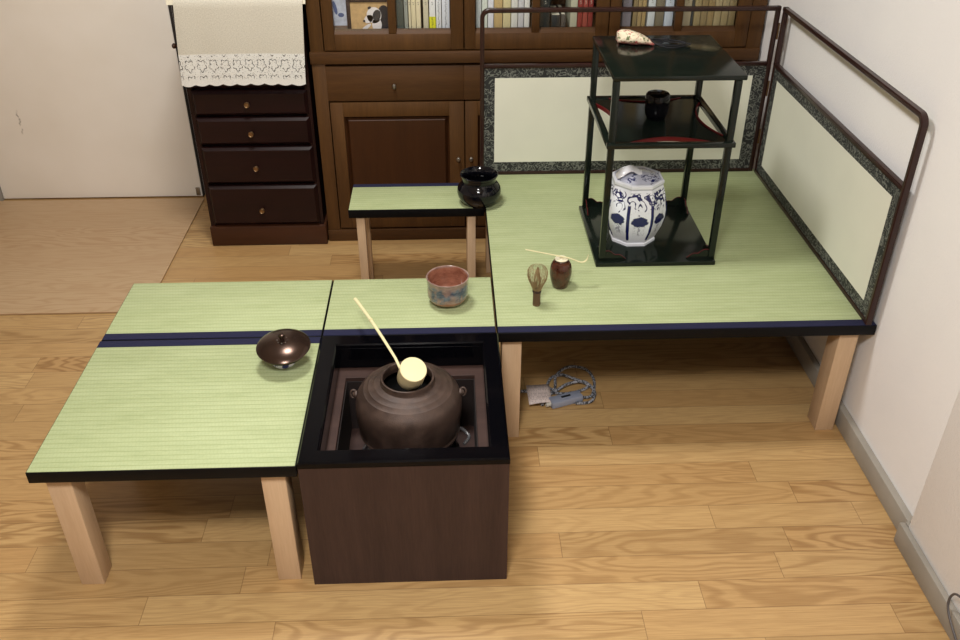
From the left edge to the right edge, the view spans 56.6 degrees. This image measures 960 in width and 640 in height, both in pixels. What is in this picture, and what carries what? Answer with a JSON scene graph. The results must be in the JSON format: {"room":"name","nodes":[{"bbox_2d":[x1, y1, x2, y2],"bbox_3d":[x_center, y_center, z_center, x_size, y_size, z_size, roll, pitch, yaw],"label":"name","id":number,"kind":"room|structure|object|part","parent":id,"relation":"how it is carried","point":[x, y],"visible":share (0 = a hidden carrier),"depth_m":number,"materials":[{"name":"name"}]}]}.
{"room":"tea ceremony room","nodes":[
{"label":"tea ceremony room","id":0,"kind":"room"},
{"bbox_2d":[0,194,949,639],"bbox_3d":[-1.008,0.908,1.462,4.070,0.001,5.250,-1,33,-2],"label":"floor","id":1,"kind":"structure","parent":0,"point":[697,495],"depth_m":2.12,"materials":[{"name":"brown wood"}]},
{"bbox_2d":[0,198,203,314],"bbox_3d":[-1.862,-0.245,3.234,1.520,0.004,0.860,-1,33,-2],"label":"sheet","id":2,"kind":"object","parent":1,"relation":"on","point":[57,256],"visible":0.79,"depth_m":3.25,"materials":[{"name":"brown wood"}]},
{"bbox_2d":[25,337,321,583],"bbox_3d":[-0.642,0.316,2.056,0.532,0.348,0.462,-1,33,-2],"label":"table","id":3,"kind":"object","parent":1,"relation":"on","point":[140,410],"visible":0.87,"depth_m":1.91,"materials":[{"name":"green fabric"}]},
{"bbox_3d":[-0.853,0.435,1.900,0.050,0.318,0.052,-1,33,-2],"label":"leg","id":4,"kind":"part","parent":3,"relation":"part of","materials":[{"name":"brown wood"}]},
{"bbox_3d":[-0.422,0.428,1.912,0.050,0.318,0.052,-1,33,-2],"label":"leg","id":5,"kind":"part","parent":3,"relation":"part of","materials":[{"name":"brown wood"}]},
{"bbox_2d":[273,363,294,368],"bbox_3d":[-0.455,0.081,2.061,0.055,0.043,0.055,-1,33,-2],"label":"lid rest","id":6,"kind":"object","parent":3,"relation":"on","point":[290,365],"visible":0.1,"depth_m":2.05,"materials":[{"name":"blue ceramic"}]},
{"bbox_2d":[256,328,310,365],"bbox_3d":[-0.450,0.052,2.036,0.124,0.056,0.123,-1,33,-2],"label":"lid","id":7,"kind":"object","parent":6,"relation":"on","point":[286,346],"visible":1,"depth_m":2.02,"materials":[{"name":"brown metal"}]},
{"bbox_3d":[-0.450,0.039,2.025,0.023,0.022,0.023,-1,33,-2],"label":"knob","id":8,"kind":"part","parent":7,"relation":"part of","materials":[{"name":"brown metal"}]},
{"bbox_2d":[101,280,332,340],"bbox_3d":[-0.655,0.116,2.366,0.530,0.348,0.272,-1,33,-2],"label":"mat","id":9,"kind":"object","parent":1,"relation":"on","point":[251,309],"visible":0.57,"depth_m":2.26,"materials":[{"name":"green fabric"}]},
{"bbox_2d":[171,4,328,245],"bbox_3d":[-0.792,-0.751,3.210,0.446,0.885,0.430,-1,33,-2],"label":"dresser","id":10,"kind":"object","parent":1,"relation":"on","point":[258,146],"visible":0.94,"depth_m":3.11,"materials":[{"name":"brown wood"}]},
{"bbox_2d":[166,0,305,86],"bbox_3d":[-0.774,-1.005,3.037,0.434,0.285,0.437,-1,33,-2],"label":"lace cloth","id":11,"kind":"object","parent":10,"relation":"on","point":[206,29],"visible":1,"depth_m":2.85,"materials":[{"name":"beige fabric"}]},
{"bbox_3d":[-0.773,-0.932,2.878,0.386,0.184,0.028,-1,33,-2],"label":"drawer","id":12,"kind":"part","parent":10,"relation":"part of","materials":[{"name":"wood"}]},
{"bbox_3d":[-0.773,-0.812,2.955,0.386,0.086,0.028,-1,33,-2],"label":"drawer","id":13,"kind":"part","parent":10,"relation":"part of","materials":[{"name":"wood"}]},
{"bbox_3d":[-0.773,-0.734,3.006,0.386,0.087,0.028,-1,33,-2],"label":"drawer","id":14,"kind":"part","parent":10,"relation":"part of","materials":[{"name":"brown wood"}]},
{"bbox_3d":[-0.773,-0.650,3.060,0.386,0.098,0.028,-1,33,-2],"label":"drawer","id":15,"kind":"part","parent":10,"relation":"part of","materials":[{"name":"brown wood"}]},
{"bbox_3d":[-0.773,-0.545,3.128,0.386,0.137,0.028,-1,33,-2],"label":"drawer","id":16,"kind":"part","parent":10,"relation":"part of","materials":[{"name":"brown wood"}]},
{"bbox_3d":[-0.774,-0.417,3.211,0.386,0.154,0.028,-1,33,-2],"label":"drawer","id":17,"kind":"part","parent":10,"relation":"part of","materials":[{"name":"brown wood"}]},
{"bbox_2d":[296,333,509,584],"bbox_3d":[-0.161,0.307,2.065,0.426,0.356,0.455,-1,33,-2],"label":"box","id":18,"kind":"object","parent":1,"relation":"on","point":[409,514],"visible":0.93,"depth_m":1.90,"materials":[{"name":"paint"}]},
{"bbox_3d":[-0.161,0.313,2.069,0.424,0.341,0.453,-1,33,-2],"label":"panel","id":19,"kind":"part","parent":18,"relation":"part of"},
{"bbox_3d":[-0.161,0.220,2.009,0.400,0.011,0.429,-1,33,-2],"label":"frame","id":20,"kind":"part","parent":18,"relation":"part of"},
{"bbox_2d":[362,426,470,449],"bbox_3d":[-0.145,0.292,2.054,0.247,0.127,0.224,-1,33,-2],"label":"heater","id":21,"kind":"object","parent":18,"relation":"in","point":[455,443],"visible":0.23,"depth_m":2.01,"materials":[{"name":"metal"}]},
{"bbox_2d":[350,361,466,448],"bbox_3d":[-0.159,0.205,2.004,0.237,0.196,0.237,16,36,23],"label":"tea kettle","id":22,"kind":"object","parent":21,"relation":"on","point":[389,416],"visible":0.82,"depth_m":1.92,"materials":[{"name":"metal"}]},
{"bbox_2d":[353,298,426,390],"bbox_3d":[-0.208,0.046,2.042,0.059,0.073,0.363,-14,35,-20],"label":"ladle","id":23,"kind":"object","parent":22,"relation":"in","point":[412,371],"visible":1,"depth_m":1.92,"materials":[{"name":"wood"}]},
{"bbox_3d":[-0.237,0.024,2.034,0.010,0.025,0.330,-13,35,-20],"label":"handle","id":24,"kind":"part","parent":23,"relation":"part of","materials":[{"name":"yellow wood"}]},
{"bbox_2d":[397,357,426,390],"bbox_3d":[-0.148,0.118,1.932,0.066,0.073,0.073,-1,33,-2],"label":"cup","id":25,"kind":"object","parent":23,"relation":"on","point":[412,371],"depth_m":1.91,"materials":[{"name":"brown wood"}]},
{"bbox_3d":[-0.039,0.276,2.034,0.024,0.078,0.079,-10,34,-15],"label":"lever","id":26,"kind":"part","parent":21,"relation":"part of","materials":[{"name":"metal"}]},
{"bbox_2d":[322,277,495,336],"bbox_3d":[-0.177,0.106,2.381,0.424,0.348,0.272,-1,33,-2],"label":"table","id":27,"kind":"object","parent":1,"relation":"on","point":[396,306],"visible":0.47,"depth_m":2.27,"materials":[{"name":"woven rush tatami"},{"name":"navy cloth"}]},
{"bbox_2d":[426,265,468,306],"bbox_3d":[-0.082,-0.080,2.278,0.110,0.078,0.110,-1,33,-2],"label":"bowl","id":28,"kind":"object","parent":27,"relation":"on","point":[447,285],"visible":1,"depth_m":2.26,"materials":[{"name":"red ceramic"}]},
{"bbox_2d":[348,183,483,278],"bbox_3d":[-0.200,-0.250,2.931,0.422,0.348,0.191,-1,33,-2],"label":"table","id":29,"kind":"object","parent":1,"relation":"on","point":[367,201],"visible":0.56,"depth_m":2.81,"materials":[{"name":"fabric"}]},
{"bbox_3d":[-0.373,-0.193,2.869,0.026,0.318,0.026,-1,33,-2],"label":"leg","id":30,"kind":"part","parent":29,"relation":"part of","materials":[{"name":"brown wood"}]},
{"bbox_3d":[-0.379,-0.270,2.989,0.026,0.318,0.026,-1,33,-2],"label":"leg","id":31,"kind":"part","parent":29,"relation":"part of","materials":[{"name":"brown wood"}]},
{"bbox_3d":[-0.033,-0.277,3.000,0.026,0.318,0.026,-1,33,-2],"label":"leg","id":32,"kind":"part","parent":29,"relation":"part of","materials":[{"name":"brown wood"}]},
{"bbox_3d":[-0.027,-0.199,2.880,0.026,0.318,0.026,-1,33,-2],"label":"leg","id":33,"kind":"part","parent":29,"relation":"part of","materials":[{"name":"brown wood"}]},
{"bbox_2d":[457,166,500,208],"bbox_3d":[-0.003,-0.409,2.767,0.137,0.099,0.137,-1,33,-2],"label":"bowl","id":34,"kind":"object","parent":29,"relation":"on","point":[478,188],"visible":1,"depth_m":2.73,"materials":[{"name":"black ceramic"}]},
{"bbox_2d":[305,0,767,240],"bbox_3d":[0.176,-1.187,2.997,1.509,1.850,0.426,-1,33,-2],"label":"bookcase","id":35,"kind":"object","parent":1,"relation":"on","point":[394,105],"visible":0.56,"depth_m":3.01,"materials":[{"name":"brown wood"}]},
{"bbox_2d":[332,0,347,28],"bbox_3d":[-0.467,-1.011,2.917,0.058,0.130,0.003,-1,33,-2],"label":"photo card","id":36,"kind":"object","parent":35,"relation":"on","point":[339,6],"visible":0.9,"depth_m":2.92,"materials":[{"name":"paper"}]},
{"bbox_2d":[346,0,387,28],"bbox_3d":[-0.363,-1.009,2.919,0.144,0.125,0.014,-1,33,-2],"label":"picture frame","id":37,"kind":"object","parent":35,"relation":"in","point":[361,14],"visible":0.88,"depth_m":2.92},
{"bbox_3d":[-0.283,-1.353,2.659,0.458,1.086,0.022,-1,33,-2],"label":"glass door","id":38,"kind":"part","parent":35,"relation":"part of","materials":[{"name":"brown wood"}]},
{"bbox_3d":[-0.286,-0.803,3.015,0.462,0.120,0.022,-1,33,-2],"label":"drawer","id":39,"kind":"part","parent":35,"relation":"part of","materials":[{"name":"brown wood"}]},
{"bbox_3d":[-0.288,-0.549,3.180,0.362,0.375,0.014,-1,33,-2],"label":"raised panel","id":40,"kind":"part","parent":35,"relation":"part of","materials":[{"name":"brown wood"}]},
{"bbox_3d":[-0.284,-0.549,3.180,0.458,0.475,0.022,-1,33,-2],"label":"panel door","id":41,"kind":"part","parent":35,"relation":"part of","materials":[{"name":"brown wood"}]},
{"bbox_2d":[396,0,404,27],"bbox_3d":[-0.263,-1.070,2.943,0.023,0.200,0.140,-1,33,-2],"label":"book","id":42,"kind":"object","parent":35,"relation":"in","point":[399,3],"visible":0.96,"depth_m":2.91,"materials":[{"name":"paper"}]},
{"bbox_2d":[404,0,408,27],"bbox_3d":[-0.244,-1.070,2.944,0.012,0.200,0.140,-1,33,-2],"label":"book","id":43,"kind":"object","parent":35,"relation":"in","point":[406,15],"visible":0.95,"depth_m":2.91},
{"bbox_2d":[408,0,411,27],"bbox_3d":[-0.232,-1.070,2.944,0.008,0.200,0.140,-1,33,-2],"label":"book","id":44,"kind":"object","parent":35,"relation":"in","point":[409,1],"visible":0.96,"depth_m":2.91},
{"bbox_2d":[411,0,416,27],"bbox_3d":[-0.220,-1.067,2.947,0.015,0.190,0.140,-1,33,-2],"label":"book","id":45,"kind":"object","parent":35,"relation":"in","point":[413,2],"visible":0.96,"depth_m":2.91,"materials":[{"name":"paper"}]},
{"bbox_2d":[416,0,421,27],"bbox_3d":[-0.203,-1.069,2.947,0.015,0.195,0.140,-1,33,-2],"label":"book","id":46,"kind":"object","parent":35,"relation":"in","point":[418,2],"visible":1,"depth_m":2.91,"materials":[{"name":"paper"}]},
{"bbox_2d":[423,0,428,27],"bbox_3d":[-0.179,-1.067,2.949,0.017,0.190,0.140,-1,33,-2],"label":"book","id":47,"kind":"object","parent":35,"relation":"in","point":[425,2],"visible":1,"depth_m":2.91,"materials":[{"name":"paper"}]},
{"bbox_2d":[429,0,435,27],"bbox_3d":[-0.158,-1.076,2.944,0.020,0.210,0.140,-1,33,-2],"label":"book","id":48,"kind":"object","parent":35,"relation":"in","point":[432,3],"visible":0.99,"depth_m":2.91,"materials":[{"name":"paper"}]},
{"bbox_2d":[436,0,441,27],"bbox_3d":[-0.138,-1.076,2.945,0.017,0.210,0.140,-1,33,-2],"label":"book","id":49,"kind":"object","parent":35,"relation":"in","point":[438,2],"visible":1,"depth_m":2.91,"materials":[{"name":"paper"}]},
{"bbox_2d":[442,0,449,27],"bbox_3d":[-0.115,-1.077,2.945,0.025,0.210,0.140,-1,33,-2],"label":"book","id":50,"kind":"object","parent":35,"relation":"in","point":[445,3],"visible":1,"depth_m":2.91,"materials":[{"name":"paper"}]},
{"bbox_3d":[0.184,-0.558,3.195,0.473,0.475,0.022,-1,33,-2],"label":"panel door","id":51,"kind":"part","parent":35,"relation":"part of","materials":[{"name":"brown wood"}]},
{"bbox_2d":[475,0,480,27],"bbox_3d":[-0.007,-1.075,2.951,0.017,0.200,0.140,-1,33,-2],"label":"book","id":52,"kind":"object","parent":35,"relation":"in","point":[477,2],"visible":0.66,"depth_m":2.92,"materials":[{"name":"paper"}]},
{"bbox_3d":[0.180,-0.558,3.195,0.377,0.375,0.014,-1,33,-2],"label":"raised panel","id":53,"kind":"part","parent":35,"relation":"part of","materials":[{"name":"brown wood"}]},
{"bbox_2d":[481,0,486,27],"bbox_3d":[0.013,-1.079,2.949,0.018,0.210,0.140,-1,33,-2],"label":"book","id":54,"kind":"object","parent":35,"relation":"in","point":[483,2],"visible":0.53,"depth_m":2.91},
{"bbox_2d":[487,0,493,27],"bbox_3d":[0.033,-1.075,2.953,0.018,0.200,0.140,-1,33,-2],"label":"book","id":55,"kind":"object","parent":35,"relation":"in","point":[490,3],"visible":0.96,"depth_m":2.92,"materials":[{"name":"paper"}]},
{"bbox_2d":[493,0,502,27],"bbox_3d":[0.057,-1.080,2.951,0.027,0.210,0.140,-1,33,-2],"label":"book","id":56,"kind":"object","parent":35,"relation":"in","point":[497,19],"visible":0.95,"depth_m":2.92,"materials":[{"name":"paper"}]},
{"bbox_2d":[502,0,510,26],"bbox_3d":[0.085,-1.077,2.954,0.025,0.200,0.140,-1,33,-2],"label":"book","id":57,"kind":"object","parent":35,"relation":"in","point":[506,17],"visible":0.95,"depth_m":2.92,"materials":[{"name":"paper"}]},
{"bbox_2d":[510,0,517,26],"bbox_3d":[0.110,-1.081,2.953,0.021,0.210,0.140,-1,33,-2],"label":"book","id":58,"kind":"object","parent":35,"relation":"in","point":[514,3],"visible":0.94,"depth_m":2.92,"materials":[{"name":"paper"}]},
{"bbox_2d":[517,0,523,26],"bbox_3d":[0.132,-1.077,2.956,0.018,0.200,0.140,-1,33,-2],"label":"book","id":59,"kind":"object","parent":35,"relation":"in","point":[520,19],"visible":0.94,"depth_m":2.92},
{"bbox_2d":[523,0,529,26],"bbox_3d":[0.151,-1.082,2.954,0.017,0.210,0.140,-1,33,-2],"label":"book","id":60,"kind":"object","parent":35,"relation":"in","point":[526,2],"visible":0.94,"depth_m":2.93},
{"bbox_3d":[0.183,-0.812,3.030,0.477,0.120,0.022,-1,33,-2],"label":"drawer","id":61,"kind":"part","parent":35,"relation":"part of","materials":[{"name":"brown wood"}]},
{"bbox_3d":[0.180,-0.987,3.138,1.501,0.040,0.406,-1,33,-2],"label":"waist rail","id":62,"kind":"part","parent":35,"relation":"part of","materials":[{"name":"brown wood"}]},
{"bbox_3d":[0.185,-1.362,2.674,0.473,1.086,0.022,-1,33,-2],"label":"glass door","id":63,"kind":"part","parent":35,"relation":"part of","materials":[{"name":"brown wood"}]},
{"bbox_2d":[539,0,549,26],"bbox_3d":[0.211,-1.079,2.958,0.032,0.200,0.140,-1,33,-2],"label":"book","id":64,"kind":"object","parent":35,"relation":"in","point":[544,17],"visible":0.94,"depth_m":2.93,"materials":[{"name":"paper"}]},
{"bbox_2d":[549,4,559,26],"bbox_3d":[0.247,-1.018,3.000,0.029,0.052,0.140,-1,33,-2],"label":"book","id":65,"kind":"object","parent":35,"relation":"in","point":[554,17],"visible":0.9,"depth_m":2.94,"materials":[{"name":"paper"}]},
{"bbox_2d":[557,5,565,26],"bbox_3d":[0.272,-1.019,3.000,0.015,0.054,0.140,-1,33,-2],"label":"book","id":66,"kind":"object","parent":35,"relation":"in","point":[562,15],"visible":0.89,"depth_m":2.94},
{"bbox_2d":[565,0,577,26],"bbox_3d":[0.306,-1.081,2.962,0.022,0.200,0.140,-1,33,-2],"label":"book","id":67,"kind":"object","parent":35,"relation":"in","point":[571,18],"visible":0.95,"depth_m":2.94,"materials":[{"name":"paper"}]},
{"bbox_2d":[576,0,582,26],"bbox_3d":[0.326,-1.081,2.962,0.015,0.200,0.140,-1,33,-2],"label":"book","id":68,"kind":"object","parent":35,"relation":"in","point":[580,2],"visible":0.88,"depth_m":2.93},
{"bbox_2d":[582,0,587,26],"bbox_3d":[0.343,-1.081,2.963,0.015,0.200,0.140,-1,33,-2],"label":"book","id":69,"kind":"object","parent":35,"relation":"in","point":[585,2],"visible":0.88,"depth_m":2.93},
{"bbox_2d":[587,0,593,26],"bbox_3d":[0.361,-1.082,2.963,0.016,0.200,0.140,-1,33,-2],"label":"book","id":70,"kind":"object","parent":35,"relation":"in","point":[590,2],"visible":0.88,"depth_m":2.93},
{"bbox_2d":[620,0,631,25],"bbox_3d":[0.481,-1.084,2.967,0.029,0.200,0.140,-1,33,-2],"label":"book","id":71,"kind":"object","parent":35,"relation":"in","point":[625,16],"visible":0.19,"depth_m":2.94,"materials":[{"name":"paper"}]},
{"bbox_2d":[630,0,637,25],"bbox_3d":[0.508,-1.085,2.968,0.013,0.200,0.140,-1,33,-2],"label":"book","id":72,"kind":"object","parent":35,"relation":"in","point":[634,2],"visible":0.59,"depth_m":2.94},
{"bbox_2d":[636,0,642,25],"bbox_3d":[0.523,-1.085,2.968,0.013,0.200,0.140,-1,33,-2],"label":"book","id":73,"kind":"object","parent":35,"relation":"in","point":[640,2],"visible":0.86,"depth_m":2.94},
{"bbox_2d":[640,0,646,25],"bbox_3d":[0.537,-1.085,2.969,0.012,0.200,0.140,-1,33,-2],"label":"book","id":74,"kind":"object","parent":35,"relation":"in","point":[643,14],"visible":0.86,"depth_m":2.94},
{"bbox_2d":[645,0,655,25],"bbox_3d":[0.562,-1.086,2.970,0.023,0.200,0.140,-1,33,-2],"label":"book","id":75,"kind":"object","parent":35,"relation":"in","point":[649,18],"visible":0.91,"depth_m":2.94,"materials":[{"name":"paper"}]},
{"bbox_2d":[654,0,664,25],"bbox_3d":[0.590,-1.086,2.970,0.028,0.200,0.140,-1,33,-2],"label":"book","id":76,"kind":"object","parent":35,"relation":"in","point":[658,19],"visible":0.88,"depth_m":2.94,"materials":[{"name":"paper"}]},
{"bbox_2d":[663,0,674,25],"bbox_3d":[0.621,-1.087,2.971,0.028,0.200,0.140,-1,33,-2],"label":"book","id":77,"kind":"object","parent":35,"relation":"in","point":[668,16],"visible":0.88,"depth_m":2.94,"materials":[{"name":"paper"}]},
{"bbox_3d":[0.656,-1.371,2.689,0.464,1.086,0.022,-1,33,-2],"label":"glass door","id":78,"kind":"part","parent":35,"relation":"part of","materials":[{"name":"brown wood"}]},
{"bbox_2d":[673,0,692,25],"bbox_3d":[0.681,-1.088,2.973,0.025,0.200,0.140,-1,33,-2],"label":"book","id":79,"kind":"object","parent":35,"relation":"in","point":[686,15],"visible":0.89,"depth_m":2.95,"materials":[{"name":"paper"}]},
{"bbox_2d":[689,0,694,25],"bbox_3d":[0.698,-1.088,2.974,0.006,0.200,0.140,-1,33,-2],"label":"book","id":80,"kind":"object","parent":35,"relation":"in","point":[693,1],"visible":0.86,"depth_m":2.95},
{"bbox_2d":[692,0,701,25],"bbox_3d":[0.715,-1.089,2.974,0.021,0.200,0.140,-1,33,-2],"label":"book","id":81,"kind":"object","parent":35,"relation":"in","point":[696,15],"visible":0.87,"depth_m":2.95,"materials":[{"name":"paper"}]},
{"bbox_2d":[699,0,708,25],"bbox_3d":[0.737,-1.089,2.975,0.020,0.200,0.140,-1,33,-2],"label":"book","id":82,"kind":"object","parent":35,"relation":"in","point":[703,15],"visible":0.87,"depth_m":2.95,"materials":[{"name":"paper"}]},
{"bbox_2d":[705,0,715,25],"bbox_3d":[0.759,-1.090,2.976,0.020,0.200,0.140,-1,33,-2],"label":"book","id":83,"kind":"object","parent":35,"relation":"in","point":[709,19],"visible":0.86,"depth_m":2.95,"materials":[{"name":"paper"}]},
{"bbox_2d":[712,0,722,25],"bbox_3d":[0.782,-1.090,2.977,0.022,0.200,0.140,-1,33,-2],"label":"book","id":84,"kind":"object","parent":35,"relation":"in","point":[716,17],"visible":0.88,"depth_m":2.95,"materials":[{"name":"paper"}]},
{"bbox_2d":[719,0,729,25],"bbox_3d":[0.806,-1.091,2.977,0.022,0.200,0.140,-1,33,-2],"label":"book","id":85,"kind":"object","parent":35,"relation":"in","point":[724,14],"visible":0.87,"depth_m":2.95,"materials":[{"name":"paper"}]},
{"bbox_2d":[726,0,736,24],"bbox_3d":[0.830,-1.091,2.978,0.022,0.200,0.140,-1,33,-2],"label":"book","id":86,"kind":"object","parent":35,"relation":"in","point":[731,14],"visible":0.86,"depth_m":2.95,"materials":[{"name":"paper"}]},
{"bbox_2d":[520,365,595,408],"bbox_3d":[0.147,0.221,2.500,0.445,0.024,0.173,-17,36,-24],"label":"power cord","id":87,"kind":"object","parent":1,"relation":"on","point":[541,394],"visible":0.95,"depth_m":2.51,"materials":[{"name":"grey plastic"}]},
{"bbox_2d":[545,390,582,408],"bbox_3d":[0.235,0.222,2.499,0.109,0.024,0.060,-1,33,-2],"label":"switch","id":88,"kind":"object","parent":87,"relation":"attached to","point":[561,399],"depth_m":2.49,"materials":[{"name":"plastic"}]},
{"bbox_2d":[485,169,876,436],"bbox_3d":[0.496,-0.095,2.694,0.942,0.348,0.968,-1,33,-2],"label":"table","id":89,"kind":"object","parent":1,"relation":"on","point":[764,280],"visible":0.75,"depth_m":2.38,"materials":[{"name":"green wicker"}]},
{"bbox_3d":[0.045,-0.315,3.059,0.049,0.318,0.060,-1,33,-2],"label":"leg","id":90,"kind":"part","parent":89,"relation":"part of","materials":[{"name":"brown wood"}]},
{"bbox_3d":[0.078,0.164,2.320,0.049,0.318,0.060,-1,33,-2],"label":"leg","id":91,"kind":"part","parent":89,"relation":"part of","materials":[{"name":"brown wood"}]},
{"bbox_2d":[527,263,547,306],"bbox_3d":[0.144,-0.086,2.257,0.052,0.112,0.051,-1,33,-2],"label":"whisk","id":92,"kind":"object","parent":89,"relation":"on","point":[536,289],"visible":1,"depth_m":2.25,"materials":[{"name":"brown wood"}]},
{"bbox_3d":[0.145,-0.059,2.275,0.021,0.046,0.021,-1,33,-2],"label":"handle","id":93,"kind":"part","parent":92,"relation":"part of","materials":[{"name":"brown wood"}]},
{"bbox_2d":[550,255,571,289],"bbox_3d":[0.212,-0.127,2.344,0.058,0.088,0.058,-1,33,-2],"label":"caddy","id":94,"kind":"object","parent":89,"relation":"on","point":[560,268],"visible":1,"depth_m":2.32,"materials":[{"name":"brown ceramic"}]},
{"bbox_2d":[525,249,588,262],"bbox_3d":[0.200,-0.167,2.314,0.166,0.037,0.016,-1,33,-2],"label":"scoop","id":95,"kind":"object","parent":94,"relation":"on","point":[525,249],"visible":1,"depth_m":2.31,"materials":[{"name":"brown wood"}]},
{"bbox_3d":[0.212,-0.161,2.322,0.034,0.008,0.034,-1,33,-2],"label":"lid","id":96,"kind":"part","parent":94,"relation":"part of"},
{"bbox_2d":[579,35,747,266],"bbox_3d":[0.481,-0.470,2.469,0.340,0.527,0.377,-1,33,-2],"label":"display stand","id":97,"kind":"object","parent":89,"relation":"on","point":[678,242],"visible":0.96,"depth_m":2.40,"materials":[{"name":"black paint"}]},
{"bbox_3d":[0.323,-0.559,2.605,0.017,0.501,0.017,-1,33,-2],"label":"post","id":98,"kind":"part","parent":97,"relation":"part of","materials":[{"name":"green paint"}]},
{"bbox_3d":[0.335,-0.376,2.324,0.017,0.501,0.017,-1,33,-2],"label":"post","id":99,"kind":"part","parent":97,"relation":"part of","materials":[{"name":"green paint"}]},
{"bbox_2d":[608,165,666,245],"bbox_3d":[0.438,-0.334,2.518,0.166,0.220,0.166,-1,33,-2],"label":"lidded jar","id":100,"kind":"object","parent":97,"relation":"on","point":[638,205],"visible":1,"depth_m":2.46,"materials":[{"name":"ceramic"}]},
{"bbox_3d":[0.413,-0.410,2.460,0.076,0.031,0.041,-5,33,-7],"label":"folded knob","id":101,"kind":"part","parent":100,"relation":"part of","materials":[{"name":"white ceramic"}]},
{"bbox_3d":[0.438,-0.402,2.474,0.120,0.014,0.120,-1,33,-2],"label":"lid","id":102,"kind":"part","parent":100,"relation":"part of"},
{"bbox_3d":[0.477,-0.252,2.605,0.331,0.013,0.362,-1,33,-2],"label":"board","id":103,"kind":"part","parent":97,"relation":"part of","materials":[{"name":"green paint"}]},
{"bbox_2d":[615,29,690,47],"bbox_3d":[0.469,-0.759,2.397,0.199,0.035,0.089,-1,33,-2],"label":"pouch","id":104,"kind":"object","parent":97,"relation":"on","point":[626,36],"visible":1,"depth_m":2.39,"materials":[{"name":"fabric"}]},
{"bbox_3d":[0.508,-0.750,2.405,0.083,0.010,0.100,-26,41,-34],"label":"cord","id":105,"kind":"part","parent":104,"relation":"part of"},
{"bbox_2d":[645,89,670,120],"bbox_3d":[0.478,-0.579,2.406,0.067,0.072,0.067,-1,33,-2],"label":"caddy","id":106,"kind":"object","parent":97,"relation":"on","point":[657,102],"visible":1,"depth_m":2.38,"materials":[{"name":"ceramic"}]},
{"bbox_3d":[0.478,-0.596,2.395,0.067,0.031,0.067,-1,33,-2],"label":"lid","id":107,"kind":"part","parent":106,"relation":"part of","materials":[{"name":"black paint"}]},
{"bbox_3d":[0.479,-0.542,2.420,0.330,0.013,0.374,-1,33,-2],"label":"shelf frame","id":108,"kind":"part","parent":97,"relation":"part of","materials":[{"name":"green paint"}]},
{"bbox_3d":[0.625,-0.565,2.615,0.017,0.501,0.017,-1,33,-2],"label":"post","id":109,"kind":"part","parent":97,"relation":"part of","materials":[{"name":"black paint"}]},
{"bbox_3d":[0.638,-0.382,2.333,0.017,0.501,0.017,-1,33,-2],"label":"post","id":110,"kind":"part","parent":97,"relation":"part of","materials":[{"name":"black paint"}]},
{"bbox_2d":[480,5,928,324],"bbox_3d":[0.486,-0.465,2.451,0.937,0.538,0.961,-1,33,-2],"label":"folding screen","id":111,"kind":"object","parent":89,"relation":"on","point":[847,205],"visible":0.9,"depth_m":2.77,"materials":[{"name":"beige paper"}]},
{"bbox_3d":[0.456,-0.651,2.893,0.818,0.282,0.010,-1,33,-2],"label":"paper panel","id":112,"kind":"part","parent":111,"relation":"part of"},
{"bbox_3d":[0.458,-0.722,2.847,0.917,0.538,0.017,-1,33,-2],"label":"frame","id":113,"kind":"part","parent":111,"relation":"part of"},
{"bbox_3d":[0.946,-0.397,2.501,0.010,0.282,0.843,-1,33,-2],"label":"paper panel","id":114,"kind":"part","parent":111,"relation":"part of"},
{"bbox_3d":[0.946,-0.469,2.458,0.017,0.538,0.942,-1,33,-2],"label":"frame","id":115,"kind":"part","parent":111,"relation":"part of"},
{"bbox_3d":[0.927,0.148,2.347,0.049,0.318,0.060,-1,33,-2],"label":"leg","id":116,"kind":"part","parent":89,"relation":"part of","materials":[{"name":"brown wood"}]},
{"bbox_2d":[947,593,959,639],"bbox_3d":[0.963,0.759,1.568,0.034,0.137,0.644,1,33,2],"label":"cable","id":117,"kind":"object","parent":1,"relation":"on","point":[952,594],"visible":1,"depth_m":1.82,"materials":[{"name":"plastic"}]},
{"bbox_2d":[753,0,959,515],"bbox_3d":[1.016,-1.036,2.240,0.100,2.420,1.982,-1,33,-2],"label":"wall","id":118,"kind":"structure","parent":0,"point":[902,385],"depth_m":2.08,"materials":[{"name":"paper"}]},
{"bbox_2d":[785,336,912,529],"bbox_3d":[0.956,-0.043,2.881,0.019,0.058,1.982,-1,33,-2],"label":"baseboard","id":119,"kind":"structure","parent":118,"relation":"attached to","point":[893,504],"depth_m":2.27,"materials":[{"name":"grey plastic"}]},
{"bbox_2d":[909,389,959,612],"bbox_3d":[1.102,0.392,0.038,0.125,2.420,3.268,-1,33,-2],"label":"wall pillar","id":120,"kind":"structure","parent":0,"point":[935,522],"depth_m":1.88,"materials":[{"name":"paint"}]},
{"bbox_2d":[894,522,959,639],"bbox_3d":[1.043,1.380,0.685,0.040,0.058,3.283,-1,33,-2],"label":"baseboard","id":121,"kind":"structure","parent":120,"relation":"attached to","point":[923,572],"depth_m":1.93,"materials":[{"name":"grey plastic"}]},
{"bbox_3d":[-1.106,-1.561,3.047,4.270,2.420,0.100,-1,33,-2],"label":"wall","id":122,"kind":"structure","parent":0,"visible":0},
{"bbox_2d":[0,187,4,200],"bbox_3d":[-1.962,-1.306,3.084,0.071,1.950,0.050,-1,33,-2],"label":"trim","id":123,"kind":"structure","parent":122,"relation":"attached to","point":[1,193],"depth_m":3.59,"materials":[{"name":"grey plastic"}]},
{"bbox_2d":[0,0,202,198],"bbox_3d":[-1.527,-1.277,3.126,0.796,1.844,0.034,-1,33,-2],"label":"door","id":124,"kind":"structure","parent":122,"relation":"in","point":[93,103],"depth_m":3.41,"materials":[{"name":"paint"}]},
{"bbox_2d":[168,5,204,196],"bbox_3d":[-1.128,-1.294,3.141,0.002,1.870,0.030,-1,33,-2],"label":"trim","id":125,"kind":"structure","parent":122,"relation":"attached to","point":[169,6],"depth_m":3.46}
]}

